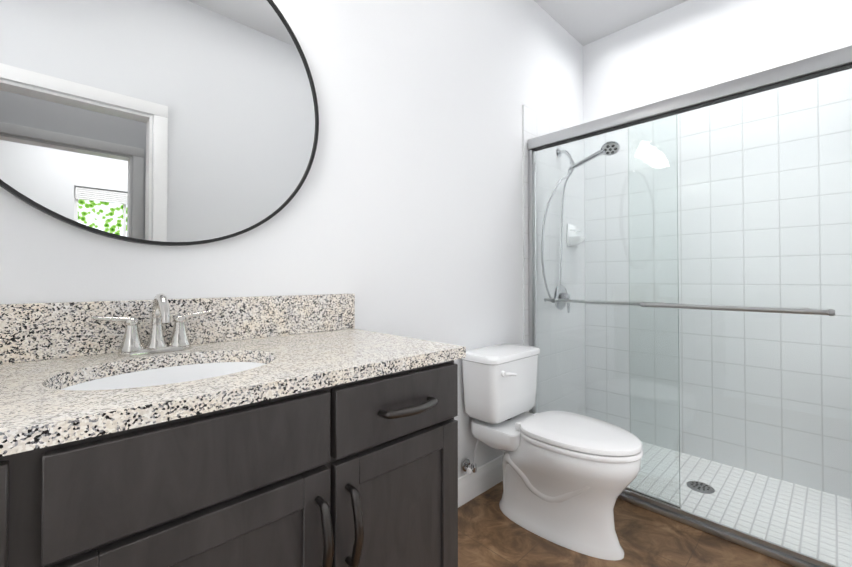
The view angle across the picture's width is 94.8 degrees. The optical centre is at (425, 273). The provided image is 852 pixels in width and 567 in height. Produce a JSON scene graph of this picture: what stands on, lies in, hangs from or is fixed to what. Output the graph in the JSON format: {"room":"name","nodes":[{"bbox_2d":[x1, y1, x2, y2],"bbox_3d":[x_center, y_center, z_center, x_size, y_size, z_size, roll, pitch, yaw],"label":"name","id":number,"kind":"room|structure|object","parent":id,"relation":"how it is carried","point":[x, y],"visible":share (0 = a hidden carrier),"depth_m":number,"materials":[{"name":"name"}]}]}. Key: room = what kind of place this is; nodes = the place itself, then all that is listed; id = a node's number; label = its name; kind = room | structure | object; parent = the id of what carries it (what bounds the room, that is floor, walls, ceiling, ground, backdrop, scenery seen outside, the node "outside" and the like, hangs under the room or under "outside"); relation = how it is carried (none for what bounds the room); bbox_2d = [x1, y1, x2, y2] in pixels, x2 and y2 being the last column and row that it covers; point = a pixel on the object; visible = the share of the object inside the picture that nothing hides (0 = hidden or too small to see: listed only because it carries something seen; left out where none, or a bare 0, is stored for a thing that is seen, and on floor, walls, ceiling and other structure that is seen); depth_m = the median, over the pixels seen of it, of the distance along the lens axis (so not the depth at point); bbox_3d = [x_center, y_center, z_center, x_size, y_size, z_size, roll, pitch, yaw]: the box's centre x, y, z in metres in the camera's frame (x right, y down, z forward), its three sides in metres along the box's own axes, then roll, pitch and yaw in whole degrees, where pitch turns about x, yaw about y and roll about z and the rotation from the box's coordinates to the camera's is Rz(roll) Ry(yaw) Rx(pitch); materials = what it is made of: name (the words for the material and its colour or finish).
{"room":"bathroom","nodes":[
{"label":"bathroom","id":0,"kind":"room"},
{"bbox_2d":[0,0,582,477],"bbox_3d":[-0.905,-0.302,0.983,6.000,2.820,0.120,1,-1,-44],"label":"wall","id":1,"kind":"structure","parent":0,"point":[400,212],"depth_m":1.66,"materials":[{"name":"white paint"}]},
{"bbox_2d":[0,0,318,245],"bbox_3d":[-0.711,-0.531,1.065,0.908,0.908,0.028,1,-1,-44],"label":"mirror","id":2,"kind":"object","parent":1,"relation":"attached to","point":[172,122],"visible":0.96,"depth_m":1.04,"materials":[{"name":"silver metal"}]},
{"bbox_2d":[458,454,503,507],"bbox_3d":[0.149,1.055,1.882,1.186,0.130,0.015,1,-1,-44],"label":"baseboard","id":3,"kind":"structure","parent":1,"relation":"attached to","point":[485,477],"depth_m":1.98,"materials":[{"name":"white paint"}]},
{"bbox_2d":[522,105,585,415],"bbox_3d":[0.871,0.065,2.594,0.820,2.128,0.008,1,-1,-44],"label":"tiled wall","id":4,"kind":"structure","parent":1,"relation":"attached to","point":[535,124],"depth_m":2.57,"materials":[{"name":"white tile"}]},
{"bbox_2d":[554,284,569,312],"bbox_3d":[0.921,0.161,2.584,0.172,0.187,0.073,1,-1,-44],"label":"shower valve","id":5,"kind":"object","parent":4,"relation":"attached to","point":[560,296],"depth_m":2.57,"materials":[{"name":"silver metal"}]},
{"bbox_2d":[567,224,585,246],"bbox_3d":[1.049,-0.264,2.698,0.152,0.152,0.095,1,-1,-44],"label":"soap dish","id":6,"kind":"object","parent":4,"relation":"attached to","point":[574,231],"depth_m":2.68,"materials":[{"name":"white ceramic"}]},
{"bbox_2d":[541,141,619,298],"bbox_3d":[0.954,-0.331,2.425,0.403,1.016,0.358,1,-1,-44],"label":"shower head","id":7,"kind":"object","parent":4,"relation":"attached to","point":[606,147],"depth_m":2.48},
{"bbox_2d":[534,0,687,45],"bbox_3d":[1.151,-1.789,-1.139,6.000,0.100,6.056,1,-1,-44],"label":"ceiling","id":8,"kind":"structure","parent":0,"point":[583,22],"depth_m":2.55,"materials":[{"name":"grey paint"}]},
{"bbox_2d":[458,442,851,566],"bbox_3d":[1.151,1.119,-1.176,6.000,0.122,6.056,1,-1,-44],"label":"floor","id":9,"kind":"structure","parent":0,"point":[490,534],"depth_m":1.71,"materials":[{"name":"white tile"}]},
{"bbox_2d":[0,294,465,566],"bbox_3d":[-0.512,0.576,0.833,1.235,1.060,0.620,1,-1,-44],"label":"bathroom vanity","id":10,"kind":"object","parent":9,"relation":"on","point":[162,430],"visible":1,"depth_m":0.76,"materials":[{"name":"brown wood"}]},
{"bbox_2d":[92,294,211,356],"bbox_3d":[-0.653,0.123,0.963,0.253,0.149,0.143,1,-1,-44],"label":"faucet","id":11,"kind":"object","parent":10,"relation":"on","point":[179,345],"depth_m":0.98,"materials":[{"name":"silver metal"}]},
{"bbox_2d":[461,343,642,560],"bbox_3d":[0.562,0.746,1.766,0.428,0.744,0.751,1,-1,-44],"label":"toilet","id":12,"kind":"object","parent":9,"relation":"on","point":[569,478],"visible":1,"depth_m":1.67,"materials":[{"name":"white ceramic"}]},
{"bbox_2d":[528,45,851,566],"bbox_3d":[1.151,0.153,1.803,0.153,1.929,1.516,1,-1,-44],"label":"shower door","id":13,"kind":"structure","parent":9,"relation":"on","point":[831,62],"depth_m":1.75,"materials":[{"name":"clear glass"}]},
{"bbox_2d":[686,481,714,493],"bbox_3d":[1.412,1.095,2.017,0.120,0.008,0.120,1,-1,-44],"label":"shower drain","id":14,"kind":"object","parent":9,"relation":"on","point":[704,487],"depth_m":2.00,"materials":[{"name":"silver metal"}]},
{"bbox_2d":[583,0,851,122],"bbox_3d":[1.780,-0.285,2.330,0.120,2.820,1.656,1,-1,-44],"label":"wall","id":15,"kind":"structure","parent":0,"point":[688,46],"depth_m":2.38,"materials":[{"name":"white paint"}]},
{"bbox_2d":[584,68,851,498],"bbox_3d":[1.695,0.061,2.322,0.008,2.128,1.528,1,-1,-44],"label":"tiled wall","id":16,"kind":"structure","parent":15,"relation":"attached to","point":[823,280],"depth_m":2.24,"materials":[{"name":"white tile"}]}
]}

